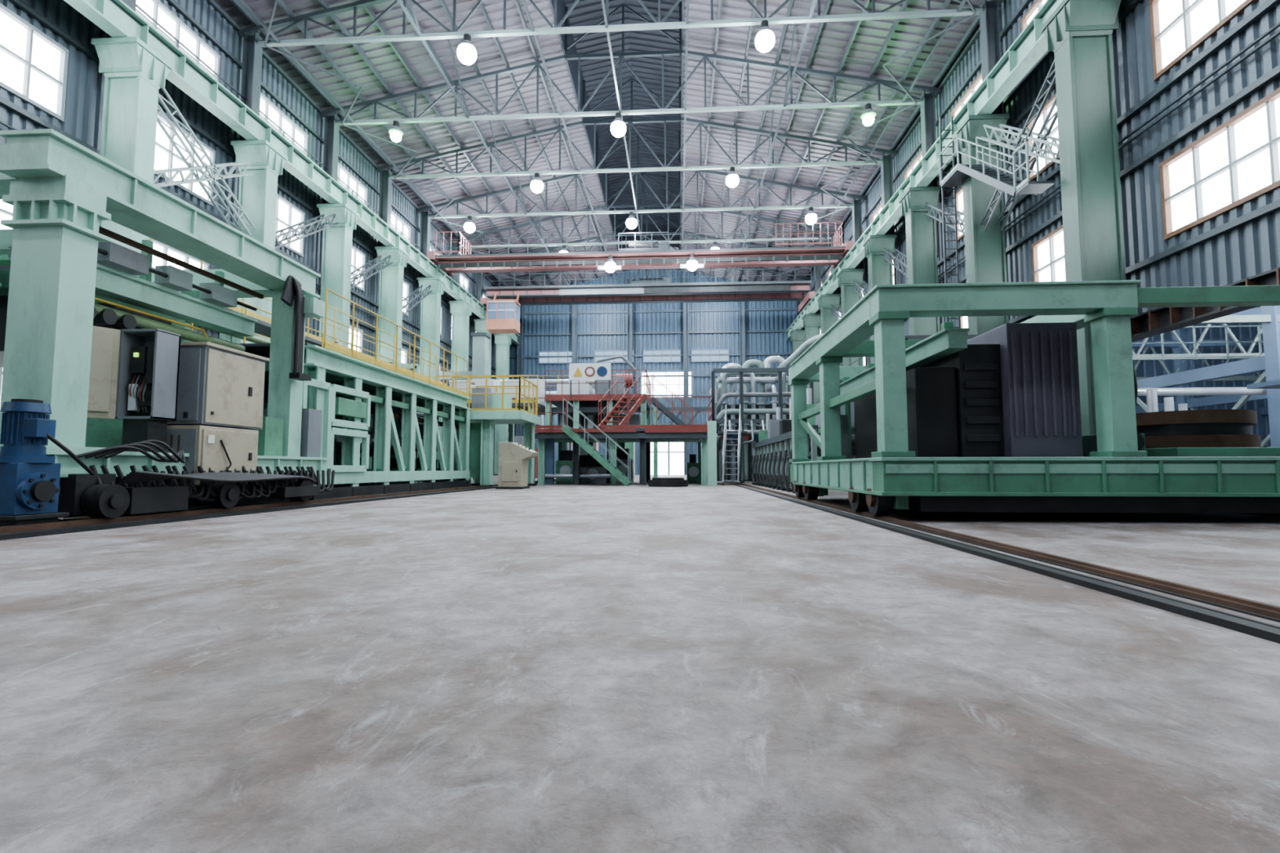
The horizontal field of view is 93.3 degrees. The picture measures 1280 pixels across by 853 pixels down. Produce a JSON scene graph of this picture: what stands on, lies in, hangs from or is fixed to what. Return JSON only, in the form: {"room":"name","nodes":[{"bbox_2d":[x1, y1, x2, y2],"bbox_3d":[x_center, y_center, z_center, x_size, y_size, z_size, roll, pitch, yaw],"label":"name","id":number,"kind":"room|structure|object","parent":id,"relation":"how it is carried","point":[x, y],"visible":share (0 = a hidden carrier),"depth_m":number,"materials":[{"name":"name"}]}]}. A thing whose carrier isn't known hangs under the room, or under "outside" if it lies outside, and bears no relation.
{"room":"factory floor","nodes":[
{"label":"factory floor","id":0,"kind":"room"},
{"bbox_2d":[0,0,496,474],"bbox_3d":[-14.776,-6.556,18.781,0.235,16.800,75.350,0,-4,4],"label":"wall","id":1,"kind":"structure","parent":0,"point":[85,87],"depth_m":21.72,"materials":[{"name":"metal"}]},
{"bbox_2d":[0,199,13,229],"bbox_3d":[-15.155,-5.147,13.835,0.160,1.800,3.390,0,-4,4],"label":"window","id":2,"kind":"structure","parent":1,"relation":"in","point":[6,209],"depth_m":14.44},
{"bbox_2d":[0,3,69,121],"bbox_3d":[-15.155,-9.013,14.105,0.160,1.950,3.390,0,-4,4],"label":"window","id":3,"kind":"structure","parent":1,"relation":"in","point":[33,65],"depth_m":15.03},
{"bbox_2d":[135,0,220,79],"bbox_3d":[-14.841,-12.228,19.382,0.160,1.700,3.390,0,-4,4],"label":"window","id":4,"kind":"structure","parent":1,"relation":"in","point":[157,10],"depth_m":19.50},
{"bbox_2d":[151,238,209,270],"bbox_3d":[-14.841,-4.796,18.863,0.160,1.800,3.390,0,-4,4],"label":"window","id":5,"kind":"structure","parent":1,"relation":"in","point":[157,246],"depth_m":19.22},
{"bbox_2d":[154,111,215,205],"bbox_3d":[-14.841,-8.662,19.133,0.160,1.950,3.390,0,-4,4],"label":"window","id":6,"kind":"structure","parent":1,"relation":"in","point":[166,157],"depth_m":19.49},
{"bbox_2d":[259,92,308,156],"bbox_3d":[-14.527,-11.876,24.410,0.160,1.700,3.390,0,-4,4],"label":"window","id":7,"kind":"structure","parent":1,"relation":"in","point":[267,107],"depth_m":24.64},
{"bbox_2d":[275,193,305,257],"bbox_3d":[-14.527,-8.310,24.161,0.160,1.950,3.390,0,-4,4],"label":"window","id":8,"kind":"structure","parent":1,"relation":"in","point":[287,214],"depth_m":24.98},
{"bbox_2d":[337,162,368,206],"bbox_3d":[-14.214,-11.525,29.438,0.160,1.700,3.390,0,-4,4],"label":"window","id":9,"kind":"structure","parent":1,"relation":"in","point":[344,175],"depth_m":29.85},
{"bbox_2d":[348,324,363,352],"bbox_3d":[-14.214,-4.093,28.919,0.160,1.800,3.390,0,-4,4],"label":"window","id":10,"kind":"structure","parent":1,"relation":"in","point":[360,341],"depth_m":30.23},
{"bbox_2d":[351,244,365,291],"bbox_3d":[-14.214,-7.958,29.189,0.160,1.950,3.390,0,-4,4],"label":"window","id":11,"kind":"structure","parent":1,"relation":"in","point":[358,257],"depth_m":30.41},
{"bbox_2d":[377,340,407,363],"bbox_3d":[-13.900,-3.741,33.947,0.160,1.800,3.390,0,-4,4],"label":"window","id":12,"kind":"structure","parent":1,"relation":"in","point":[404,359],"depth_m":35.47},
{"bbox_2d":[378,280,409,316],"bbox_3d":[-13.900,-7.607,34.217,0.160,1.950,3.390,0,-4,4],"label":"window","id":13,"kind":"structure","parent":1,"relation":"in","point":[406,286],"depth_m":35.72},
{"bbox_2d":[391,209,410,243],"bbox_3d":[-13.900,-11.173,34.466,0.160,1.700,3.390,0,-4,4],"label":"window","id":14,"kind":"structure","parent":1,"relation":"in","point":[397,221],"depth_m":35.05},
{"bbox_2d":[459,272,468,292],"bbox_3d":[-13.273,-10.470,44.522,0.160,1.700,3.390,0,-4,4],"label":"window","id":15,"kind":"structure","parent":1,"relation":"in","point":[463,279],"depth_m":45.35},
{"bbox_2d":[213,0,994,286],"bbox_3d":[-1.340,-17.266,18.365,27.200,5.089,76.000,0,-4,4],"label":"ceiling","id":16,"kind":"structure","parent":0,"point":[861,48],"depth_m":29.23,"materials":[{"name":"metal"}]},
{"bbox_2d":[237,0,1004,47],"bbox_3d":[-1.150,-16.407,21.357,27.027,5.043,0.160,0,-4,4],"label":"roof truss","id":17,"kind":"object","parent":16,"relation":"attached to","point":[293,21],"depth_m":21.30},
{"bbox_2d":[319,0,941,125],"bbox_3d":[-0.837,-16.055,26.385,27.027,5.043,0.160,0,-4,4],"label":"roof truss","id":18,"kind":"object","parent":16,"relation":"attached to","point":[620,55],"depth_m":26.29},
{"bbox_2d":[375,75,897,179],"bbox_3d":[-0.523,-15.703,31.413,27.027,5.043,0.160,0,-4,4],"label":"roof truss","id":19,"kind":"object","parent":16,"relation":"attached to","point":[629,122],"depth_m":31.30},
{"bbox_2d":[416,129,866,218],"bbox_3d":[-0.210,-15.352,36.441,27.027,5.043,0.160,0,-4,4],"label":"roof truss","id":20,"kind":"object","parent":16,"relation":"attached to","point":[575,175],"depth_m":36.33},
{"bbox_2d":[448,171,843,248],"bbox_3d":[0.104,-15.000,41.469,27.027,5.043,0.160,0,-4,4],"label":"roof truss","id":21,"kind":"object","parent":16,"relation":"attached to","point":[641,206],"depth_m":41.39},
{"bbox_2d":[524,205,770,253],"bbox_3d":[0.418,-14.649,46.497,27.027,5.043,0.160,0,-4,4],"label":"roof truss","id":22,"kind":"object","parent":16,"relation":"attached to","point":[597,238],"depth_m":46.46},
{"bbox_2d":[492,230,809,286],"bbox_3d":[0.731,-14.297,51.525,27.027,5.043,0.160,0,-4,4],"label":"roof truss","id":23,"kind":"object","parent":16,"relation":"attached to","point":[747,268],"depth_m":51.45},
{"bbox_2d":[238,0,976,286],"bbox_3d":[-1.320,-15.025,18.524,25.045,1.922,75.370,0,-4,4],"label":"roof","id":24,"kind":"structure","parent":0,"point":[949,26],"depth_m":25.98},
{"bbox_2d":[388,120,403,142],"bbox_3d":[-10.818,-13.062,26.798,0.600,0.900,0.600,0,-4,4],"label":"lamp","id":25,"kind":"object","parent":24,"relation":"hanging from","point":[396,134],"visible":1,"depth_m":26.69,"materials":[{"name":"glass"}]},
{"bbox_2d":[457,33,476,64],"bbox_3d":[-6.141,-13.386,21.457,0.670,1.000,0.660,0,-4,4],"label":"lamp","id":26,"kind":"object","parent":24,"relation":"hanging from","point":[466,51],"visible":1,"depth_m":21.26,"materials":[{"name":"glass"}]},
{"bbox_2d":[463,215,475,233],"bbox_3d":[-10.390,-12.309,36.863,0.670,1.000,0.660,0,-4,4],"label":"lamp","id":27,"kind":"object","parent":24,"relation":"hanging from","point":[469,227],"visible":1,"depth_m":36.65,"materials":[{"name":"glass"}]},
{"bbox_2d":[530,173,543,193],"bbox_3d":[-5.364,-12.683,31.503,0.670,1.000,0.660,0,-4,4],"label":"lamp","id":28,"kind":"object","parent":24,"relation":"hanging from","point":[536,184],"visible":1,"depth_m":31.30,"materials":[{"name":"glass"}]},
{"bbox_2d":[610,112,626,137],"bbox_3d":[-0.937,-13.056,26.181,0.670,1.000,0.660,0,-4,4],"label":"lamp","id":29,"kind":"object","parent":24,"relation":"hanging from","point":[618,128],"visible":1,"depth_m":25.97,"materials":[{"name":"glass"}]},
{"bbox_2d":[626,211,636,229],"bbox_3d":[-0.509,-12.351,36.250,0.670,1.000,0.660,0,-4,4],"label":"lamp","id":30,"kind":"object","parent":24,"relation":"hanging from","point":[631,222],"visible":1,"depth_m":36.03,"materials":[{"name":"glass"}]},
{"bbox_2d":[725,166,738,187],"bbox_3d":[4.717,-12.727,30.878,0.670,1.000,0.660,0,-4,4],"label":"lamp","id":31,"kind":"object","parent":24,"relation":"hanging from","point":[732,179],"visible":1,"depth_m":30.67,"materials":[{"name":"glass"}]},
{"bbox_2d":[755,19,774,52],"bbox_3d":[4.299,-13.431,20.809,0.670,1.000,0.660,0,-4,4],"label":"lamp","id":32,"kind":"object","parent":24,"relation":"hanging from","point":[765,37],"visible":1,"depth_m":20.61,"materials":[{"name":"glass"}]},
{"bbox_2d":[804,206,817,224],"bbox_3d":[10.070,-12.397,35.593,0.670,1.000,0.660,0,-4,4],"label":"lamp","id":33,"kind":"object","parent":24,"relation":"hanging from","point":[811,216],"visible":1,"depth_m":35.37,"materials":[{"name":"glass"}]},
{"bbox_2d":[861,102,875,126],"bbox_3d":[9.643,-13.151,25.528,0.600,0.900,0.600,0,-4,4],"label":"lamp","id":34,"kind":"object","parent":24,"relation":"hanging from","point":[868,116],"visible":1,"depth_m":25.42,"materials":[{"name":"glass"}]},
{"bbox_2d":[0,475,1279,852],"bbox_3d":[9.898,1.804,16.482,50.300,0.200,76.300,0,-4,4],"label":"floor","id":35,"kind":"structure","parent":0,"point":[633,668],"depth_m":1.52,"materials":[{"name":"concrete"}]},
{"bbox_2d":[0,399,94,526],"bbox_3d":[-5.325,0.351,5.384,0.520,1.150,0.709,0,-4,4],"label":"motor","id":36,"kind":"object","parent":35,"relation":"on","point":[29,479],"visible":0.98,"depth_m":5.16,"materials":[{"name":"metal"}]},
{"bbox_2d":[91,0,173,253],"bbox_3d":[-13.940,-6.473,16.388,1.400,16.300,1.200,0,-4,4],"label":"steel column","id":37,"kind":"structure","parent":35,"relation":"on","point":[134,73],"depth_m":16.27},
{"bbox_2d":[153,161,254,186],"bbox_3d":[-13.840,-7.901,18.902,0.560,2.752,4.211,0,-4,4],"label":"brace","id":38,"kind":"object","parent":37,"relation":"attached to","point":[228,175],"visible":0.77,"depth_m":18.75,"materials":[{"name":"metal"}]},
{"bbox_2d":[0,128,334,518],"bbox_3d":[-7.872,-0.743,7.875,6.217,3.680,4.600,0,-4,4],"label":"machine","id":39,"kind":"object","parent":35,"relation":"on","point":[62,276],"visible":0.98,"depth_m":6.52,"materials":[{"name":"green paint"}]},
{"bbox_2d":[87,325,181,452],"bbox_3d":[-5.708,-0.406,6.602,0.522,1.390,1.032,-2,-4,25],"label":"cabinet","id":40,"kind":"object","parent":39,"relation":"on","point":[134,373],"visible":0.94,"depth_m":6.76,"materials":[{"name":"metal"}]},
{"bbox_2d":[165,425,258,484],"bbox_3d":[-5.455,0.374,7.581,0.769,0.708,1.030,0,-4,4],"label":"base cabinet","id":41,"kind":"object","parent":39,"relation":"attached to","point":[215,448],"visible":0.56,"depth_m":7.31,"materials":[{"name":"metal"}]},
{"bbox_2d":[167,342,269,429],"bbox_3d":[-5.519,-0.482,7.723,0.810,0.980,1.135,0,-4,4],"label":"upper cabinet","id":42,"kind":"object","parent":41,"relation":"on","point":[219,385],"visible":0.54,"depth_m":7.42,"materials":[{"name":"metal"}]},
{"bbox_2d":[231,31,288,343],"bbox_3d":[-13.626,-6.121,21.416,1.400,16.300,1.200,0,-4,4],"label":"steel column","id":43,"kind":"structure","parent":35,"relation":"on","point":[258,192],"depth_m":21.34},
{"bbox_2d":[156,87,255,235],"bbox_3d":[-13.829,-8.184,19.107,0.560,2.944,4.223,0,-4,4],"label":"brace","id":44,"kind":"object","parent":43,"relation":"attached to","point":[175,120],"visible":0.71,"depth_m":18.88,"materials":[{"name":"metal"}]},
{"bbox_2d":[275,213,337,248],"bbox_3d":[-13.525,-7.744,23.962,0.560,3.142,4.476,0,-4,4],"label":"brace","id":45,"kind":"object","parent":43,"relation":"attached to","point":[318,221],"visible":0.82,"depth_m":24.09,"materials":[{"name":"metal"}]},
{"bbox_2d":[84,237,448,482],"bbox_3d":[-9.672,-0.644,18.476,3.150,4.963,16.500,0,-4,4],"label":"machinery","id":46,"kind":"object","parent":35,"relation":"on","point":[100,433],"visible":0.11,"depth_m":13.61,"materials":[{"name":"green paint"}]},
{"bbox_2d":[0,479,555,540],"bbox_3d":[-4.468,1.577,15.234,0.420,0.080,70.000,0,-4,4],"label":"rail","id":47,"kind":"object","parent":35,"relation":"on","point":[9,532],"visible":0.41,"depth_m":6.50,"materials":[{"name":"metal"}]},
{"bbox_2d":[190,288,471,500],"bbox_3d":[-6.301,-0.348,13.606,2.460,3.693,7.963,0,-4,4],"label":"trestle","id":48,"kind":"object","parent":35,"relation":"on","point":[371,433],"visible":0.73,"depth_m":12.51,"materials":[{"name":"green paint"}]},
{"bbox_2d":[316,113,359,347],"bbox_3d":[-13.313,-5.769,26.444,1.400,16.300,1.200,0,-4,4],"label":"steel column","id":49,"kind":"structure","parent":35,"relation":"on","point":[336,260],"depth_m":26.32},
{"bbox_2d":[350,254,392,289],"bbox_3d":[-13.212,-7.392,28.990,0.560,3.142,4.476,0,-4,4],"label":"brace","id":50,"kind":"object","parent":49,"relation":"attached to","point":[380,263],"visible":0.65,"depth_m":29.29,"materials":[{"name":"metal"}]},
{"bbox_2d":[374,168,408,364],"bbox_3d":[-12.999,-5.418,31.472,1.400,16.300,1.200,0,-4,4],"label":"steel column","id":51,"kind":"structure","parent":35,"relation":"on","point":[391,277],"depth_m":31.34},
{"bbox_2d":[402,284,431,316],"bbox_3d":[-12.898,-7.040,34.018,0.560,3.142,4.476,0,-4,4],"label":"brace","id":52,"kind":"object","parent":51,"relation":"attached to","point":[420,292],"visible":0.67,"depth_m":34.40,"materials":[{"name":"metal"}]},
{"bbox_2d":[417,209,445,421],"bbox_3d":[-12.685,-5.066,36.500,1.400,16.300,1.200,0,-4,4],"label":"steel column","id":53,"kind":"structure","parent":35,"relation":"on","point":[430,306],"depth_m":36.35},
{"bbox_2d":[448,240,472,371],"bbox_3d":[-12.372,-4.715,41.528,1.400,16.300,1.200,0,-4,4],"label":"steel column","id":54,"kind":"structure","parent":35,"relation":"on","point":[460,310],"depth_m":41.38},
{"bbox_2d":[439,332,491,385],"bbox_3d":[-11.432,-1.356,38.673,3.400,9.200,1.000,0,-4,4],"label":"ventilation duct","id":55,"kind":"object","parent":35,"relation":"on","point":[480,340],"visible":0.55,"depth_m":38.47,"materials":[{"name":"metal"}]},
{"bbox_2d":[473,272,491,378],"bbox_3d":[-12.058,-4.363,46.556,1.400,16.300,1.200,0,-4,4],"label":"steel column","id":56,"kind":"structure","parent":35,"relation":"on","point":[480,324],"depth_m":46.68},
{"bbox_2d":[452,375,540,486],"bbox_3d":[-4.458,0.220,18.718,2.220,3.272,2.450,0,-4,4],"label":"platform","id":57,"kind":"object","parent":35,"relation":"on","point":[488,409],"visible":0.74,"depth_m":17.84,"materials":[{"name":"green paint"}]},
{"bbox_2d":[436,374,555,482],"bbox_3d":[-5.731,0.216,24.692,3.928,4.114,3.514,0,-4,4],"label":"deck","id":58,"kind":"object","parent":35,"relation":"on","point":[540,383],"visible":0.2,"depth_m":23.53,"materials":[{"name":"metal"}]},
{"bbox_2d":[493,284,512,475],"bbox_3d":[-11.745,-4.011,51.584,1.400,16.300,1.200,0,-4,4],"label":"steel column","id":59,"kind":"structure","parent":35,"relation":"on","point":[503,341],"depth_m":51.38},
{"bbox_2d":[495,442,537,488],"bbox_3d":[-3.409,1.089,16.859,0.996,1.280,0.800,0,-4,4],"label":"control console","id":60,"kind":"object","parent":35,"relation":"on","point":[513,457],"visible":0.98,"depth_m":16.52,"materials":[{"name":"metal"}]},
{"bbox_2d":[427,374,711,479],"bbox_3d":[-0.628,0.371,35.157,20.416,5.264,14.008,0,-4,4],"label":"machinery","id":61,"kind":"object","parent":35,"relation":"on","point":[517,439],"visible":0.02,"depth_m":32.99,"materials":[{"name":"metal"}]},
{"bbox_2d":[533,355,716,485],"bbox_3d":[-0.462,-0.321,23.446,6.432,5.062,7.461,0,-4,4],"label":"platform","id":62,"kind":"object","parent":35,"relation":"on","point":[584,420],"visible":0.97,"depth_m":21.66,"materials":[{"name":"metal"}]},
{"bbox_2d":[568,363,610,397],"bbox_3d":[-1.922,-1.783,23.237,1.600,1.300,0.125,0,-4,4],"label":"safety sign","id":63,"kind":"object","parent":62,"relation":"attached to","point":[577,371],"visible":0.99,"depth_m":23.21,"materials":[{"name":"metal"}]},
{"bbox_2d":[648,477,688,487],"bbox_3d":[0.880,1.738,18.907,1.240,0.270,1.240,0,-4,4],"label":"coil","id":64,"kind":"object","parent":35,"relation":"on","point":[655,482],"visible":0.94,"depth_m":18.42,"materials":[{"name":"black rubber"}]},
{"bbox_2d":[709,333,822,485],"bbox_3d":[5.204,-0.676,23.641,4.804,5.773,7.172,0,-4,4],"label":"pipework manifold","id":65,"kind":"object","parent":35,"relation":"on","point":[738,426],"visible":0.59,"depth_m":24.20,"materials":[{"name":"silver metal"}]},
{"bbox_2d":[789,279,806,353],"bbox_3d":[13.207,-4.120,50.035,1.400,16.300,1.200,0,-4,4],"label":"steel column","id":66,"kind":"structure","parent":35,"relation":"on","point":[797,336],"depth_m":49.94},
{"bbox_2d":[749,388,855,496],"bbox_3d":[4.693,0.477,16.859,2.225,2.500,9.580,0,-4,4],"label":"machine","id":67,"kind":"object","parent":35,"relation":"on","point":[768,458],"visible":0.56,"depth_m":16.64,"materials":[{"name":"metal"}]},
{"bbox_2d":[801,265,821,457],"bbox_3d":[12.893,-4.471,45.007,1.400,16.300,1.200,0,-4,4],"label":"steel column","id":68,"kind":"structure","parent":35,"relation":"on","point":[811,322],"depth_m":44.92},
{"bbox_2d":[817,231,840,333],"bbox_3d":[12.580,-4.823,39.979,1.400,16.300,1.200,0,-4,4],"label":"steel column","id":69,"kind":"structure","parent":35,"relation":"on","point":[828,319],"depth_m":39.88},
{"bbox_2d":[836,198,865,366],"bbox_3d":[12.266,-5.175,34.951,1.400,16.300,1.200,0,-4,4],"label":"steel column","id":70,"kind":"structure","parent":35,"relation":"on","point":[850,297],"depth_m":34.88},
{"bbox_2d":[830,303,841,319],"bbox_3d":[12.666,-6.599,37.465,0.560,3.142,4.476,0,-4,4],"label":"brace","id":71,"kind":"object","parent":70,"relation":"attached to","point":[835,313],"visible":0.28,"depth_m":38.88,"materials":[{"name":"metal"}]},
{"bbox_2d":[862,153,897,363],"bbox_3d":[11.953,-5.526,29.923,1.400,16.300,1.200,0,-4,4],"label":"steel column","id":72,"kind":"structure","parent":35,"relation":"on","point":[879,269],"depth_m":29.86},
{"bbox_2d":[852,280,868,297],"bbox_3d":[12.353,-6.950,32.437,0.560,3.142,4.476,0,-4,4],"label":"brace","id":73,"kind":"object","parent":72,"relation":"attached to","point":[865,292],"visible":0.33,"depth_m":33.80,"materials":[{"name":"metal"}]},
{"bbox_2d":[840,334,979,435],"bbox_3d":[8.246,-0.356,17.598,3.716,4.266,9.016,0,-4,4],"label":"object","id":74,"kind":"object","parent":35,"relation":"on","point":[969,336],"visible":0.04,"depth_m":14.34,"materials":[{"name":"metal"}]},
{"bbox_2d":[898,90,941,335],"bbox_3d":[11.639,-5.878,24.895,1.400,16.300,1.200,0,-4,4],"label":"steel column","id":75,"kind":"structure","parent":35,"relation":"on","point":[920,228],"depth_m":24.77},
{"bbox_2d":[881,247,906,276],"bbox_3d":[12.039,-7.302,27.409,0.560,3.142,4.476,0,-4,4],"label":"brace","id":76,"kind":"object","parent":75,"relation":"attached to","point":[895,257],"visible":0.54,"depth_m":28.23,"materials":[{"name":"metal"}]},
{"bbox_2d":[951,0,1009,334],"bbox_3d":[11.325,-6.229,19.867,1.400,16.300,1.200,0,-4,4],"label":"steel column","id":77,"kind":"structure","parent":35,"relation":"on","point":[984,251],"depth_m":19.71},
{"bbox_2d":[923,202,964,234],"bbox_3d":[11.726,-7.654,22.381,0.560,3.142,4.476,0,-4,4],"label":"brace","id":78,"kind":"object","parent":77,"relation":"attached to","point":[949,217],"visible":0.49,"depth_m":23.11,"materials":[{"name":"metal"}]},
{"bbox_2d":[938,115,1054,328],"bbox_3d":[10.422,-7.049,18.074,0.675,7.715,5.147,0,-4,4],"label":"stair","id":79,"kind":"structure","parent":77,"relation":"attached to","point":[1012,185],"depth_m":18.45,"materials":[{"name":"metal"}]},
{"bbox_2d":[980,58,1057,231],"bbox_3d":[11.223,-7.992,17.533,0.560,3.141,4.427,0,-4,4],"label":"brace","id":80,"kind":"object","parent":77,"relation":"attached to","point":[1051,71],"visible":0.59,"depth_m":17.25,"materials":[{"name":"metal"}]},
{"bbox_2d":[720,480,1279,644],"bbox_3d":[3.042,1.564,14.767,0.450,0.040,70.000,0,-4,4],"label":"rail","id":81,"kind":"object","parent":35,"relation":"on","point":[1269,632],"visible":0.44,"depth_m":2.91,"materials":[{"name":"black metal"}]},
{"bbox_2d":[1040,0,1125,435],"bbox_3d":[11.012,-6.581,14.839,1.400,16.300,1.200,0,-4,4],"label":"steel column","id":82,"kind":"structure","parent":35,"relation":"on","point":[1078,33],"depth_m":14.62,"materials":[{"name":"metal"}]},
{"bbox_2d":[980,124,1059,163],"bbox_3d":[11.211,-8.151,17.343,0.560,3.430,4.444,0,-4,4],"label":"brace","id":83,"kind":"object","parent":82,"relation":"attached to","point":[1047,144],"visible":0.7,"depth_m":17.36,"materials":[{"name":"metal"}]},
{"bbox_2d":[1131,305,1279,447],"bbox_3d":[23.754,-3.830,19.778,22.060,11.500,30.200,0,-4,4],"label":"truss","id":84,"kind":"object","parent":35,"relation":"on","point":[1184,376],"visible":0.19,"depth_m":20.70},
{"bbox_3d":[7.918,1.533,14.465,0.200,0.060,70.000,0,-4,4],"label":"rail","id":85,"kind":"object","parent":35,"relation":"on","visible":0},
{"bbox_2d":[788,280,1279,515],"bbox_3d":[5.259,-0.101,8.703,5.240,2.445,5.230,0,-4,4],"label":"car","id":86,"kind":"object","parent":85,"relation":"on","point":[946,421],"depth_m":6.46,"materials":[{"name":"metal"}]},
{"bbox_3d":[-15.821,-8.582,-13.780,1.400,16.300,1.200,0,-4,4],"label":"steel column","id":87,"kind":"structure","parent":35,"relation":"on","visible":0},
{"bbox_2d":[63,0,519,344],"bbox_3d":[-13.976,-11.115,18.748,1.075,1.872,74.794,0,-4,4],"label":"beam","id":88,"kind":"structure","parent":87,"relation":"on","point":[117,19],"depth_m":20.45,"materials":[{"name":"metal"}]},
{"bbox_2d":[426,221,853,276],"bbox_3d":[-0.148,-10.548,37.105,25.140,2.522,3.200,0,-4,4],"label":"crane","id":89,"kind":"object","parent":88,"relation":"on","point":[645,255],"visible":0.96,"depth_m":36.09,"materials":[{"name":"metal"}]},
{"bbox_2d":[604,254,616,272],"bbox_3d":[-1.744,-9.570,35.529,0.670,1.050,0.660,0,-4,4],"label":"lamp","id":90,"kind":"object","parent":89,"relation":"hanging from","point":[610,265],"visible":1,"depth_m":35.31,"materials":[{"name":"glass"}]},
{"bbox_2d":[686,253,697,271],"bbox_3d":[3.047,-9.591,35.232,0.670,1.050,0.660,0,-4,4],"label":"lamp","id":91,"kind":"object","parent":89,"relation":"hanging from","point":[691,264],"visible":1,"depth_m":35.02,"materials":[{"name":"glass"}]},
{"bbox_2d":[480,267,815,333],"bbox_3d":[0.464,-9.588,46.893,25.140,4.972,4.900,0,-4,4],"label":"crane","id":92,"kind":"object","parent":88,"relation":"on","point":[503,312],"visible":0.94,"depth_m":46.12,"materials":[{"name":"metal"}]},
{"bbox_3d":[9.130,-8.690,-15.329,1.400,16.300,1.200,0,-4,4],"label":"steel column","id":93,"kind":"structure","parent":35,"relation":"on","visible":0},
{"bbox_2d":[785,0,1062,341],"bbox_3d":[11.300,-11.225,17.180,1.075,1.872,74.794,0,-4,4],"label":"beam","id":94,"kind":"structure","parent":93,"relation":"on","point":[1030,45],"depth_m":20.60,"materials":[{"name":"metal"}]},
{"bbox_2d":[509,268,800,475],"bbox_3d":[1.000,-5.613,55.207,27.205,20.000,0.725,0,-4,4],"label":"wall","id":95,"kind":"structure","parent":0,"point":[751,330],"depth_m":55.58,"materials":[{"name":"metal"}]},
{"bbox_2d":[537,350,577,364],"bbox_3d":[-7.576,-6.412,55.961,3.690,1.200,0.160,0,-4,4],"label":"window","id":96,"kind":"structure","parent":95,"relation":"in","point":[566,353],"depth_m":56.00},
{"bbox_2d":[594,349,634,363],"bbox_3d":[-2.386,-6.434,55.639,3.690,1.200,0.160,0,-4,4],"label":"window","id":97,"kind":"structure","parent":95,"relation":"in","point":[596,352],"depth_m":55.67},
{"bbox_2d":[642,349,680,363],"bbox_3d":[2.006,-6.454,55.366,3.490,1.200,0.160,0,-4,4],"label":"window","id":98,"kind":"structure","parent":95,"relation":"in","point":[677,358],"depth_m":55.39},
{"bbox_2d":[640,370,692,398],"bbox_3d":[2.405,-3.812,55.157,4.690,2.500,0.160,0,-4,4],"label":"window","id":99,"kind":"structure","parent":95,"relation":"in","point":[675,384],"depth_m":55.20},
{"bbox_2d":[650,442,689,475],"bbox_3d":[2.614,2.234,54.882,3.760,4.300,0.320,0,-4,4],"label":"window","id":100,"kind":"structure","parent":95,"relation":"in","point":[670,455],"depth_m":54.90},
{"bbox_2d":[690,348,729,362],"bbox_3d":[6.397,-6.473,55.094,3.490,1.200,0.160,0,-4,4],"label":"window","id":101,"kind":"structure","parent":95,"relation":"in","point":[700,351],"depth_m":55.12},
{"bbox_2d":[806,0,1279,366],"bbox_3d":[12.144,-6.673,17.100,0.420,16.800,75.370,0,-4,4],"label":"wall","id":102,"kind":"structure","parent":0,"point":[1236,67],"depth_m":14.22,"materials":[{"name":"metal"}]},
{"bbox_2d":[871,188,893,222],"bbox_3d":[13.167,-11.290,32.786,0.160,1.700,3.390,0,-4,4],"label":"window","id":103,"kind":"structure","parent":102,"relation":"in","point":[878,209],"depth_m":33.63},
{"bbox_2d":[903,150,921,180],"bbox_3d":[12.854,-11.642,27.758,0.160,1.700,3.390,0,-4,4],"label":"window","id":104,"kind":"structure","parent":102,"relation":"in","point":[918,157],"depth_m":28.55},
{"bbox_2d":[953,186,964,241],"bbox_3d":[12.540,-8.427,22.481,0.160,1.950,3.390,0,-4,4],"label":"window","id":105,"kind":"structure","parent":102,"relation":"in","point":[959,194],"depth_m":23.91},
{"bbox_2d":[960,316,968,333],"bbox_3d":[12.540,-4.562,22.211,0.160,1.800,3.390,0,-4,4],"label":"window","id":106,"kind":"structure","parent":102,"relation":"in","point":[964,322],"depth_m":23.64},
{"bbox_2d":[950,71,982,119],"bbox_3d":[12.540,-11.994,22.730,0.160,1.700,3.390,0,-4,4],"label":"window","id":107,"kind":"structure","parent":102,"relation":"in","point":[978,81],"depth_m":23.22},
{"bbox_2d":[1020,0,1046,31],"bbox_3d":[12.227,-12.345,17.703,0.160,1.700,3.390,0,-4,4],"label":"window","id":108,"kind":"structure","parent":102,"relation":"in","point":[1037,4],"depth_m":19.00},
{"bbox_2d":[1026,93,1059,181],"bbox_3d":[12.227,-8.779,17.453,0.160,1.950,3.390,0,-4,4],"label":"window","id":109,"kind":"structure","parent":102,"relation":"in","point":[1044,164],"depth_m":18.29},
{"bbox_2d":[1031,225,1065,281],"bbox_3d":[12.227,-4.913,17.183,0.160,1.800,3.390,0,-4,4],"label":"window","id":110,"kind":"structure","parent":102,"relation":"in","point":[1047,252],"depth_m":18.07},
{"bbox_2d":[1148,0,1257,80],"bbox_3d":[11.913,-9.130,12.425,0.160,1.950,3.390,0,-4,4],"label":"window","id":111,"kind":"structure","parent":102,"relation":"in","point":[1178,27],"depth_m":13.39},
{"bbox_2d":[1159,87,1279,239],"bbox_3d":[11.913,-5.265,12.155,0.160,1.800,3.390,0,-4,4],"label":"window","id":112,"kind":"structure","parent":102,"relation":"in","point":[1237,162],"depth_m":12.37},
{"bbox_2d":[1132,306,1271,447],"bbox_3d":[22.511,-5.155,5.485,21.700,12.150,55.000,0,-4,4],"label":"wall","id":113,"kind":"structure","parent":0,"point":[1145,368],"depth_m":32.46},
{"bbox_2d":[1131,324,1279,412],"bbox_3d":[22.478,-0.650,19.173,17.544,5.072,17.120,0,-4,4],"label":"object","id":114,"kind":"object","parent":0,"point":[1256,388],"depth_m":17.63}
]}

